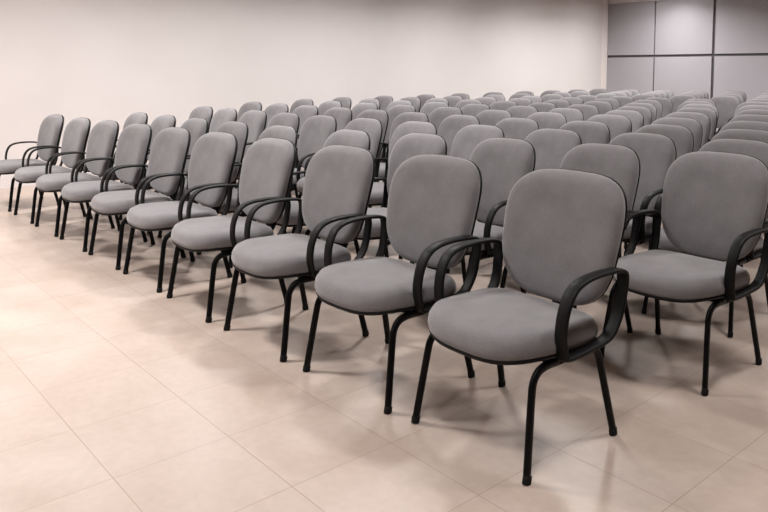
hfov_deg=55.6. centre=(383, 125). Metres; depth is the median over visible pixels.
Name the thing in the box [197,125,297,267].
armchair
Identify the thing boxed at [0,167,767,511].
floor
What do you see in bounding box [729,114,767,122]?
armchair
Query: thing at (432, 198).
backrest cushion
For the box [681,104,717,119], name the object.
backrest cushion
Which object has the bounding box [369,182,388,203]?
seat cushion
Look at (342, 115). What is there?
backrest cushion
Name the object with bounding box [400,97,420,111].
armchair
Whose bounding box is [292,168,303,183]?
seat cushion
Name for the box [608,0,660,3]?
trim
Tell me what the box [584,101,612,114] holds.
armchair
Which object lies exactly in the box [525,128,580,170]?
backrest cushion
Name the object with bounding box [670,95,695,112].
armchair
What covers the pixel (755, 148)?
backrest cushion
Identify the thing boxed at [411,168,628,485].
armchair
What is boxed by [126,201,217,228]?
seat cushion
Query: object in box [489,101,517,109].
armchair
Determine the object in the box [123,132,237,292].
armchair
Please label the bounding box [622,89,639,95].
armchair
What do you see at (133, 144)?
backrest cushion
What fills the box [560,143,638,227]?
backrest cushion
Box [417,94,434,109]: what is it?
armchair
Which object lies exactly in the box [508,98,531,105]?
armchair
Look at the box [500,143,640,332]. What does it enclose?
armchair
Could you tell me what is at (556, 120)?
armchair
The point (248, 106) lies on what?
armchair
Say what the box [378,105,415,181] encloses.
armchair
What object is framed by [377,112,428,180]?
armchair
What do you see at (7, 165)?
seat cushion
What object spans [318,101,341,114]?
armchair
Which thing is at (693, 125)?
armchair
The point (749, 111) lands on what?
armchair
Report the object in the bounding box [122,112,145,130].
backrest cushion
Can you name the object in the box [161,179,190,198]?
seat cushion
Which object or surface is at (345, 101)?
armchair
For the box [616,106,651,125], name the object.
armchair
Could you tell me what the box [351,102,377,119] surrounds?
armchair
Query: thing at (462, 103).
armchair
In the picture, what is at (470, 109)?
armchair
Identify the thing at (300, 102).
armchair
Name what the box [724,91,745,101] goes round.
armchair
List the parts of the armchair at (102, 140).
leg, leg, armrest, armrest, leg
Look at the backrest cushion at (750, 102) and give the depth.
9.09 m
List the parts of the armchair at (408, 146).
armrest, leg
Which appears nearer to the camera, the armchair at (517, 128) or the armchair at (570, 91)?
the armchair at (517, 128)
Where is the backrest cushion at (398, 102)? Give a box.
[386,100,411,111]
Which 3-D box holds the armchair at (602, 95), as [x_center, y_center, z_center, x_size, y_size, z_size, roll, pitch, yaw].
[3.480,-0.046,11.946,0.692,0.958,0.569,-4,6,-40]
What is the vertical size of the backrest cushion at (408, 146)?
0.501 m
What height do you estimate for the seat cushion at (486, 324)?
0.116 m
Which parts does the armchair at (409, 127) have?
armrest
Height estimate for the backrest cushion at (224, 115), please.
0.494 m
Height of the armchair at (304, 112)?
0.952 m
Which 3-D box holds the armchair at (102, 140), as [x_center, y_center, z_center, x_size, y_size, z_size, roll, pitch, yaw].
[-2.636,0.424,6.273,0.640,0.913,0.616,-4,6,-42]
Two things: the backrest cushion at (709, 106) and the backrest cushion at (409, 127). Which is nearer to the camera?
the backrest cushion at (409, 127)
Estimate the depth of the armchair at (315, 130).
6.53 m
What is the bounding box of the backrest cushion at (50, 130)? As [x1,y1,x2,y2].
[37,114,61,161]
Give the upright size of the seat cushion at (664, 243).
0.116 m
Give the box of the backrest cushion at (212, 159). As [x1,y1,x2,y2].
[188,132,234,206]
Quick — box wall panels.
[606,0,767,101]
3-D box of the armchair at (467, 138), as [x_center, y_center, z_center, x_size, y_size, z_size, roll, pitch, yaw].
[0.500,0.486,5.215,0.691,0.957,0.569,-4,6,-40]
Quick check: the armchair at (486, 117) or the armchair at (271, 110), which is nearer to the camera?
the armchair at (486, 117)
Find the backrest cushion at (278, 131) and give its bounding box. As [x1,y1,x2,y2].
[258,125,295,143]
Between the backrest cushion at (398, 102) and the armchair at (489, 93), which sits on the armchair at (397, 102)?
the backrest cushion at (398, 102)
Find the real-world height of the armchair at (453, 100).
0.957 m
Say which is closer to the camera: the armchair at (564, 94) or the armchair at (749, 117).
the armchair at (749, 117)
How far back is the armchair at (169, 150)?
5.27 m
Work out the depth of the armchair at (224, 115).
7.90 m
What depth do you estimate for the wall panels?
14.63 m
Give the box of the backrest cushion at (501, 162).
[469,138,533,225]
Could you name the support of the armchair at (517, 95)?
on the floor
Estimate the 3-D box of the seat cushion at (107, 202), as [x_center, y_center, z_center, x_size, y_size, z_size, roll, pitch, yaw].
[-1.832,0.540,5.260,0.498,0.112,0.538,-4,6,-41]
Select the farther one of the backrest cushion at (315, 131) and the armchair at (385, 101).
the armchair at (385, 101)
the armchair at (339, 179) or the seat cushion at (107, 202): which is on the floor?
the armchair at (339, 179)
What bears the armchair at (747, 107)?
on the floor
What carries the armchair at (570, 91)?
on the floor
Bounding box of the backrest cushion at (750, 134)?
[711,129,767,142]
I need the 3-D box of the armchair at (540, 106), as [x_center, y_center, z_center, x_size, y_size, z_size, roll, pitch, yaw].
[1.696,0.213,8.654,0.694,0.959,0.569,-4,6,-41]
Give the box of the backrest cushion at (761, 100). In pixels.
[747,99,767,101]
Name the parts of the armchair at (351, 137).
armrest, leg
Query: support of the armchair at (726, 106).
on the floor
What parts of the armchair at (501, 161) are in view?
leg, leg, armrest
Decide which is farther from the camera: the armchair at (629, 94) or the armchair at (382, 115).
the armchair at (629, 94)
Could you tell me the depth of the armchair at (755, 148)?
4.07 m
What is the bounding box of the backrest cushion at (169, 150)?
[148,127,188,194]
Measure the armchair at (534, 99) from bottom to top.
0.958 m
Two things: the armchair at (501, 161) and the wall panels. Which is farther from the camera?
the wall panels
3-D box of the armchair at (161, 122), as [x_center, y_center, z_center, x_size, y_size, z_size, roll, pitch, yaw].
[-2.320,0.371,6.905,0.648,0.920,0.569,-4,6,-40]
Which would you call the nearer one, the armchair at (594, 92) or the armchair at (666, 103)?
the armchair at (666, 103)
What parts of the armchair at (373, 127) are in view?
leg, armrest, armrest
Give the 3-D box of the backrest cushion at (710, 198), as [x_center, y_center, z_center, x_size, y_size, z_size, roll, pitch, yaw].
[1.606,0.387,3.542,0.180,0.506,0.506,-4,6,-39]
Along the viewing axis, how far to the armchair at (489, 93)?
12.72 m
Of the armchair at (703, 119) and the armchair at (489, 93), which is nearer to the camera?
the armchair at (703, 119)
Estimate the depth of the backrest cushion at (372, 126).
6.02 m
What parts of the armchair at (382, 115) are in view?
armrest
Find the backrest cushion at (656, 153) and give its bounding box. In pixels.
[609,133,675,215]
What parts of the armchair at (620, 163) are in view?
leg, leg, armrest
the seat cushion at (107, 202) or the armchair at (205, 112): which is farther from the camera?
the armchair at (205, 112)
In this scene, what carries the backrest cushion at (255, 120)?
on the armchair at (256, 120)
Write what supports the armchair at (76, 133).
on the floor
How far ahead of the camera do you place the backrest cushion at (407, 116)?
6.95 m
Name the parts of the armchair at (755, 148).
leg, armrest, leg, armrest, leg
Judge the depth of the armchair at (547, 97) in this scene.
11.73 m
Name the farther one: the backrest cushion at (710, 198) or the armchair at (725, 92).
the armchair at (725, 92)
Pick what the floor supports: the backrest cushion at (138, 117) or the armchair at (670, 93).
the armchair at (670, 93)
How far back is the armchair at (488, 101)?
10.54 m
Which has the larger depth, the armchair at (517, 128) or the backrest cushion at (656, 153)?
the armchair at (517, 128)
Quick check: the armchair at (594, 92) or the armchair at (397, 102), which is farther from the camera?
the armchair at (594, 92)
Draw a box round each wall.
[0,0,608,188]
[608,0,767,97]
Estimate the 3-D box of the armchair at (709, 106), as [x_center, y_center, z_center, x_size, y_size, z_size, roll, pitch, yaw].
[3.466,0.236,8.347,0.696,0.961,0.569,-4,6,-41]
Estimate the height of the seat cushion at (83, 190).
0.110 m
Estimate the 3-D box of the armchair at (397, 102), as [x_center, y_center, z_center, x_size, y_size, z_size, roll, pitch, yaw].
[0.006,0.160,9.339,0.691,0.957,0.569,-4,6,-40]
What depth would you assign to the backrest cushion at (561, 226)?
2.86 m
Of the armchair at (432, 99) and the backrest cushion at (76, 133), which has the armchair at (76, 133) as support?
the backrest cushion at (76, 133)
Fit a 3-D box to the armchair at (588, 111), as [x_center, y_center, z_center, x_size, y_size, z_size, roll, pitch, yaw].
[2.054,0.249,8.191,0.695,0.960,0.569,-4,6,-41]
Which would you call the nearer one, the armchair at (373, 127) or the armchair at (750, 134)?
the armchair at (750, 134)
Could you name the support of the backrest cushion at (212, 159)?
on the armchair at (213, 155)
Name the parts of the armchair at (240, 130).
armrest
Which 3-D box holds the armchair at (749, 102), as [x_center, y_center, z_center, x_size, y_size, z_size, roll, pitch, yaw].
[4.412,0.193,8.893,0.696,0.961,0.569,-4,6,-41]
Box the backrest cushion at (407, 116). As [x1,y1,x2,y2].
[389,112,427,147]
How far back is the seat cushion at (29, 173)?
6.56 m
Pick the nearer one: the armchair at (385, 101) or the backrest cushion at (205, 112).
the backrest cushion at (205, 112)
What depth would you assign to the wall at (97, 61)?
10.42 m
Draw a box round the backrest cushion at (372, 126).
[344,118,380,157]
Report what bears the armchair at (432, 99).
on the floor
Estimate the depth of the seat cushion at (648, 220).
4.20 m
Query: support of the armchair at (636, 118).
on the floor
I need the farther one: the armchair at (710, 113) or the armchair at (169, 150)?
the armchair at (710, 113)
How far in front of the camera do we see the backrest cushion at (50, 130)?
7.36 m
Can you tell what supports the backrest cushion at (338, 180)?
on the armchair at (339, 179)
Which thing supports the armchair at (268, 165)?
on the floor
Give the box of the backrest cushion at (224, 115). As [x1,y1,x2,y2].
[209,108,235,132]
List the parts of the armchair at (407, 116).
armrest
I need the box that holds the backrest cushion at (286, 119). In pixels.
[267,113,297,130]
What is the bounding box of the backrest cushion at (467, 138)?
[450,125,502,158]
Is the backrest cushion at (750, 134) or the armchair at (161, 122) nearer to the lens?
the backrest cushion at (750, 134)
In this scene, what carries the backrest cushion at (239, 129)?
on the armchair at (240, 130)
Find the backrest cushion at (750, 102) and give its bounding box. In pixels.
[734,101,767,116]
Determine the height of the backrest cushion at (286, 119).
0.497 m
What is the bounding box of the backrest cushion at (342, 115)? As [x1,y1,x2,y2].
[324,107,350,130]
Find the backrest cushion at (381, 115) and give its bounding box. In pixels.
[357,109,386,155]
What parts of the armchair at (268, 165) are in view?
leg, armrest, leg, leg, armrest, leg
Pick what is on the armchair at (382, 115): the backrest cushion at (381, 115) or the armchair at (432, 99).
the backrest cushion at (381, 115)
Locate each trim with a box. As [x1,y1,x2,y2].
[601,0,607,88]
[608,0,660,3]
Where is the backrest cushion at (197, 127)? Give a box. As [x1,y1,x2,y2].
[180,118,206,172]
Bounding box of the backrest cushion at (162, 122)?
[147,115,173,160]
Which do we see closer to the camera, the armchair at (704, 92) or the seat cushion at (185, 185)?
the seat cushion at (185, 185)
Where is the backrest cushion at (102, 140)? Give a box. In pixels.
[86,120,116,175]
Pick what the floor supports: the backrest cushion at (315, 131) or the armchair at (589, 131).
the armchair at (589, 131)
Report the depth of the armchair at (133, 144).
5.76 m
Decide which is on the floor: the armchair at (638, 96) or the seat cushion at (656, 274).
the armchair at (638, 96)
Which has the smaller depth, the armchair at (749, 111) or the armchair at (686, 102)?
the armchair at (749, 111)
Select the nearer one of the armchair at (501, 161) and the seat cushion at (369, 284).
the seat cushion at (369, 284)
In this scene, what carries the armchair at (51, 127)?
on the floor
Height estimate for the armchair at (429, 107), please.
0.958 m
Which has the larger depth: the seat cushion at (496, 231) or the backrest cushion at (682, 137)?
the backrest cushion at (682, 137)
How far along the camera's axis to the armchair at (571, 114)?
7.49 m
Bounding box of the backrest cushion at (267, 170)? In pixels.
[239,138,293,223]
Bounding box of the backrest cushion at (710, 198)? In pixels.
[661,151,767,260]
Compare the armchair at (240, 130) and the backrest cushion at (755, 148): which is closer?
the backrest cushion at (755, 148)
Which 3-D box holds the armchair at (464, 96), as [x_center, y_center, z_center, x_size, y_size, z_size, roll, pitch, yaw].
[1.048,-0.048,11.974,0.691,0.957,0.569,-4,6,-41]
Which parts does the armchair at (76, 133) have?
leg, leg, armrest, armrest, leg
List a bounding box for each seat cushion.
[0,159,49,172]
[14,165,71,181]
[36,172,101,190]
[61,180,134,200]
[91,189,171,213]
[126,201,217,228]
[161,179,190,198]
[171,215,273,249]
[201,189,237,211]
[231,234,350,276]
[277,198,304,224]
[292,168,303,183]
[297,177,304,192]
[315,257,455,311]
[357,207,386,237]
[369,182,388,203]
[378,163,384,177]
[428,288,597,360]
[467,221,502,252]
[614,250,749,299]
[623,216,651,238]
[658,228,763,257]
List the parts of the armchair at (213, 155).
leg, leg, armrest, leg, armrest, leg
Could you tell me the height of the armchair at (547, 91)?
0.957 m
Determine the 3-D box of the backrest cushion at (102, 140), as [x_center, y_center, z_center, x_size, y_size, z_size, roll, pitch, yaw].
[-2.471,0.198,6.402,0.165,0.480,0.516,-4,6,-42]
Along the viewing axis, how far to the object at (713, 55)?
14.34 m
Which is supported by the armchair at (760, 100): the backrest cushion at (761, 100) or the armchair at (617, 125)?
the backrest cushion at (761, 100)
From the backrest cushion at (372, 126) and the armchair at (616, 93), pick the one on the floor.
the armchair at (616, 93)
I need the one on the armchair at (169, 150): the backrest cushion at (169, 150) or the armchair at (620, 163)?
the backrest cushion at (169, 150)
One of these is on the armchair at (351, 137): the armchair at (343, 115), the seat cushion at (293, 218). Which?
the seat cushion at (293, 218)
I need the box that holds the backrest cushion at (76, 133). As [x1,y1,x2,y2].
[61,118,88,168]
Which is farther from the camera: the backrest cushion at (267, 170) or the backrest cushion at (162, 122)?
the backrest cushion at (162, 122)
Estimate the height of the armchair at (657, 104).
0.960 m
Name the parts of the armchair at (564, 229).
leg, armrest, leg, leg, armrest, leg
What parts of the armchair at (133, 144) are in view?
leg, leg, armrest, leg, armrest, leg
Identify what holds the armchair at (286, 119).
on the floor
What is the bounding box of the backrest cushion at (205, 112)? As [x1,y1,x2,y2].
[188,106,211,127]
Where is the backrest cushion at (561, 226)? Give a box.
[502,169,624,304]
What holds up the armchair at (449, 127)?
on the floor
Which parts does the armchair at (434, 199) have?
leg, armrest, leg, leg, armrest, leg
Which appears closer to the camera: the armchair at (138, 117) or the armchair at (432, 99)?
the armchair at (138, 117)
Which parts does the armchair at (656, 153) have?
armrest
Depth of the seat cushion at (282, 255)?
3.56 m
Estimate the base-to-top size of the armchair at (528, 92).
0.957 m
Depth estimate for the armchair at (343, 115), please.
7.74 m
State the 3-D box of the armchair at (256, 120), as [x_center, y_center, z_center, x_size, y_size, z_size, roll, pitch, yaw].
[-1.534,0.327,7.320,0.674,0.943,0.569,-4,6,-41]
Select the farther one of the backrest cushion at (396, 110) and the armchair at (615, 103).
the armchair at (615, 103)
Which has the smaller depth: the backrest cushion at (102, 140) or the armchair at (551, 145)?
the armchair at (551, 145)
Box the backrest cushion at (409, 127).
[388,121,435,165]
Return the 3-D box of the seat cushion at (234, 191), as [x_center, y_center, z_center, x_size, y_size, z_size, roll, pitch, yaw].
[-1.053,0.533,5.291,0.508,0.113,0.488,-4,6,-40]
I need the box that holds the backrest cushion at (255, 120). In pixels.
[239,110,265,157]
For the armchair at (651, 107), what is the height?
0.960 m
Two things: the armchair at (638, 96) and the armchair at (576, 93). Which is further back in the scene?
the armchair at (576, 93)
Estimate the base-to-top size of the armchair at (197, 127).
0.927 m
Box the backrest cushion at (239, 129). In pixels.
[216,121,246,182]
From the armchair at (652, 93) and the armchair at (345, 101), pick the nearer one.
the armchair at (345, 101)
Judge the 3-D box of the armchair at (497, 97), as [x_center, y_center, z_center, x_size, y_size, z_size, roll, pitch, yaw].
[1.545,-0.007,11.449,0.691,0.957,0.569,-4,6,-40]
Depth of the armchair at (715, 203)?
3.40 m
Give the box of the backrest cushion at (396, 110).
[384,105,414,142]
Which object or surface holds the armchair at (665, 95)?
on the floor
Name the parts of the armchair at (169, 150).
leg, leg, armrest, leg, armrest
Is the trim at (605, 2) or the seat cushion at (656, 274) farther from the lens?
the trim at (605, 2)
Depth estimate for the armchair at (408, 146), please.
4.68 m
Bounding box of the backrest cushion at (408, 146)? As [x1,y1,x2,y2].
[387,133,445,194]
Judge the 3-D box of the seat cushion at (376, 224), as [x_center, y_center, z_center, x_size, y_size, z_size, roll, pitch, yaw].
[-0.030,0.590,4.497,0.520,0.114,0.488,-4,6,-40]
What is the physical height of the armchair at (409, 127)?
0.954 m
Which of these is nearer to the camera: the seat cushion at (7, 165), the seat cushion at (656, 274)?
the seat cushion at (656, 274)
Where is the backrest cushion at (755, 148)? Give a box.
[699,139,767,219]
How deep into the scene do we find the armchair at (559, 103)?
9.54 m
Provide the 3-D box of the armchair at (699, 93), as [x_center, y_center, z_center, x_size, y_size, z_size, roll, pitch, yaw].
[5.259,-0.110,12.751,0.692,0.958,0.569,-4,6,-40]
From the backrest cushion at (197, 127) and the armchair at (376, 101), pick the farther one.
the armchair at (376, 101)
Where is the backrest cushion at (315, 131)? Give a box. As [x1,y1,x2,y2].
[298,115,334,167]
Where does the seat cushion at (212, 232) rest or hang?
on the armchair at (268, 165)
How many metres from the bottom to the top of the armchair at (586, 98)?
0.958 m
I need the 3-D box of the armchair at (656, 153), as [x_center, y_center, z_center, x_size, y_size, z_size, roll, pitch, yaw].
[1.425,0.542,4.465,0.698,0.963,0.569,-4,6,-41]
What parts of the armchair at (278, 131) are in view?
leg, armrest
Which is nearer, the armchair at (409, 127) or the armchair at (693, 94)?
the armchair at (409, 127)
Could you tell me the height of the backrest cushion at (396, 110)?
0.503 m
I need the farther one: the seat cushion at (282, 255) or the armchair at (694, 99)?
the armchair at (694, 99)
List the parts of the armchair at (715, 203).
leg, armrest, leg, leg, armrest, leg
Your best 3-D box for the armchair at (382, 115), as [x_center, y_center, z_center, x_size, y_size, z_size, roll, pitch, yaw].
[-0.316,0.327,7.246,0.689,0.955,0.569,-4,6,-40]
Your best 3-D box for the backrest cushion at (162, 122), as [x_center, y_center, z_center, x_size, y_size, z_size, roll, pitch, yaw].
[-2.148,0.143,7.031,0.167,0.483,0.476,-4,6,-40]
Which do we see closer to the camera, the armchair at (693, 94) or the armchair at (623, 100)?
the armchair at (623, 100)
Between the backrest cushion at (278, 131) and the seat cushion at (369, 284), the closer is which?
the seat cushion at (369, 284)
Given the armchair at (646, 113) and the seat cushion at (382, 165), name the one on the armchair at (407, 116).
the seat cushion at (382, 165)
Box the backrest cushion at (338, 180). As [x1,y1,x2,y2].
[302,145,372,243]
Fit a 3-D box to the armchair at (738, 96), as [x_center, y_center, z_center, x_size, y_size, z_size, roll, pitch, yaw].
[5.391,-0.024,11.655,0.694,0.960,0.569,-4,6,-41]
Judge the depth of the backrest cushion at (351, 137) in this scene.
5.02 m
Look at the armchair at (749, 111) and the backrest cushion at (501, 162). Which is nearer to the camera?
the backrest cushion at (501, 162)
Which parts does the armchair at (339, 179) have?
leg, armrest, leg, leg, armrest, leg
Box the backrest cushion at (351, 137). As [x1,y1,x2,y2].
[323,129,368,148]
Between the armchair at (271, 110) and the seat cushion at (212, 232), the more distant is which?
the armchair at (271, 110)
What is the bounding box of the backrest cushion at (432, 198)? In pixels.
[386,154,479,268]
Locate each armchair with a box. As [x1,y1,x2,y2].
[0,114,63,211]
[13,117,90,223]
[35,120,118,236]
[59,123,151,251]
[83,112,147,182]
[88,127,190,269]
[110,115,175,219]
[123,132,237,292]
[126,118,208,233]
[149,106,212,189]
[158,121,248,237]
[167,138,296,322]
[188,108,236,200]
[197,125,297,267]
[223,145,375,361]
[234,110,266,187]
[237,102,261,120]
[237,112,299,196]
[254,115,336,220]
[265,103,288,128]
[276,129,370,253]
[289,99,313,112]
[291,118,382,233]
[292,105,318,147]
[298,107,351,166]
[303,154,481,413]
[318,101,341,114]
[332,97,350,108]
[334,133,446,256]
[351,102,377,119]
[357,109,388,181]
[358,99,379,109]
[368,121,436,207]
[374,96,392,110]
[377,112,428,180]
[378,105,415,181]
[386,100,412,147]
[398,124,504,272]
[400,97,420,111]
[410,137,535,293]
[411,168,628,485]
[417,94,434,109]
[420,102,448,117]
[424,98,448,104]
[428,107,462,131]
[437,115,479,154]
[444,96,462,106]
[451,93,469,99]
[455,99,481,108]
[461,104,489,116]
[468,128,581,263]
[474,97,496,105]
[476,109,511,125]
[483,92,502,96]
[485,94,504,100]
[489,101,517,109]
[495,117,538,139]
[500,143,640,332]
[506,106,537,117]
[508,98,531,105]
[509,93,530,99]
[515,91,533,95]
[521,96,542,102]
[527,112,566,128]
[528,102,556,111]
[540,90,559,96]
[541,94,563,101]
[545,100,570,107]
[549,108,583,122]
[553,92,571,96]
[559,97,583,104]
[560,120,609,143]
[567,89,584,93]
[567,104,598,120]
[571,91,590,96]
[577,95,598,102]
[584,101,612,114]
[587,114,631,140]
[589,89,608,95]
[594,98,619,109]
[596,93,616,98]
[600,151,767,395]
[605,110,643,131]
[609,92,626,95]
[609,132,676,255]
[611,96,633,106]
[615,91,632,96]
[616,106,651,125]
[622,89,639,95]
[624,103,656,123]
[624,124,693,248]
[631,94,655,100]
[632,100,662,119]
[641,138,767,337]
[643,92,662,96]
[645,97,671,117]
[651,91,667,97]
[652,117,702,151]
[656,90,673,98]
[666,112,710,146]
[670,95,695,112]
[677,101,712,110]
[677,107,716,141]
[679,93,701,98]
[681,103,718,135]
[685,92,705,98]
[685,98,714,105]
[689,90,708,98]
[710,96,739,134]
[711,128,767,266]
[718,94,743,103]
[718,101,767,132]
[719,92,743,97]
[719,120,767,131]
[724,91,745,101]
[727,99,767,123]
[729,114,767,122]
[735,105,767,115]
[735,109,767,116]
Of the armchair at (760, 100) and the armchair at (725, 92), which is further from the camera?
the armchair at (725, 92)
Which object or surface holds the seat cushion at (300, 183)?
on the armchair at (373, 127)
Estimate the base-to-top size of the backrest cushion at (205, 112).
0.493 m
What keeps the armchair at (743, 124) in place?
on the floor
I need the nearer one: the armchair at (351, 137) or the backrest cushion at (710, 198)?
the backrest cushion at (710, 198)
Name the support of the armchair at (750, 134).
on the floor
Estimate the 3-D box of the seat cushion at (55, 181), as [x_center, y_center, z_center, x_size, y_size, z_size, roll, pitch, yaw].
[-2.694,0.471,6.224,0.484,0.110,0.528,-4,6,-42]
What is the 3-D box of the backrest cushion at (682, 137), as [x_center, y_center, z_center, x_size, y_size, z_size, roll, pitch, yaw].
[2.021,0.247,5.324,0.180,0.506,0.476,-4,6,-40]
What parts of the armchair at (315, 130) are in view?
armrest, armrest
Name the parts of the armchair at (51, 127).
leg, armrest, armrest, leg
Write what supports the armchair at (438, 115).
on the floor
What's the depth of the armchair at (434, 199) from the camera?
3.24 m
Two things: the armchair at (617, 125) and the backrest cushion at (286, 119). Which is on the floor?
the armchair at (617, 125)
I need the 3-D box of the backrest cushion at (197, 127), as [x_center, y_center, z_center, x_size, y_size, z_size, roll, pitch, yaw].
[-1.714,0.179,6.503,0.169,0.487,0.476,-4,6,-40]
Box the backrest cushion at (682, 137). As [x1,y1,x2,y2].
[636,124,692,158]
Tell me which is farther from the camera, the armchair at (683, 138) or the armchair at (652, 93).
the armchair at (652, 93)
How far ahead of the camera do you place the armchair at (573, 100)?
10.41 m
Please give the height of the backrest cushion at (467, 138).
0.503 m
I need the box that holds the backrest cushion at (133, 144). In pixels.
[114,123,149,184]
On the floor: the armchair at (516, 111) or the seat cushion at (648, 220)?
the armchair at (516, 111)

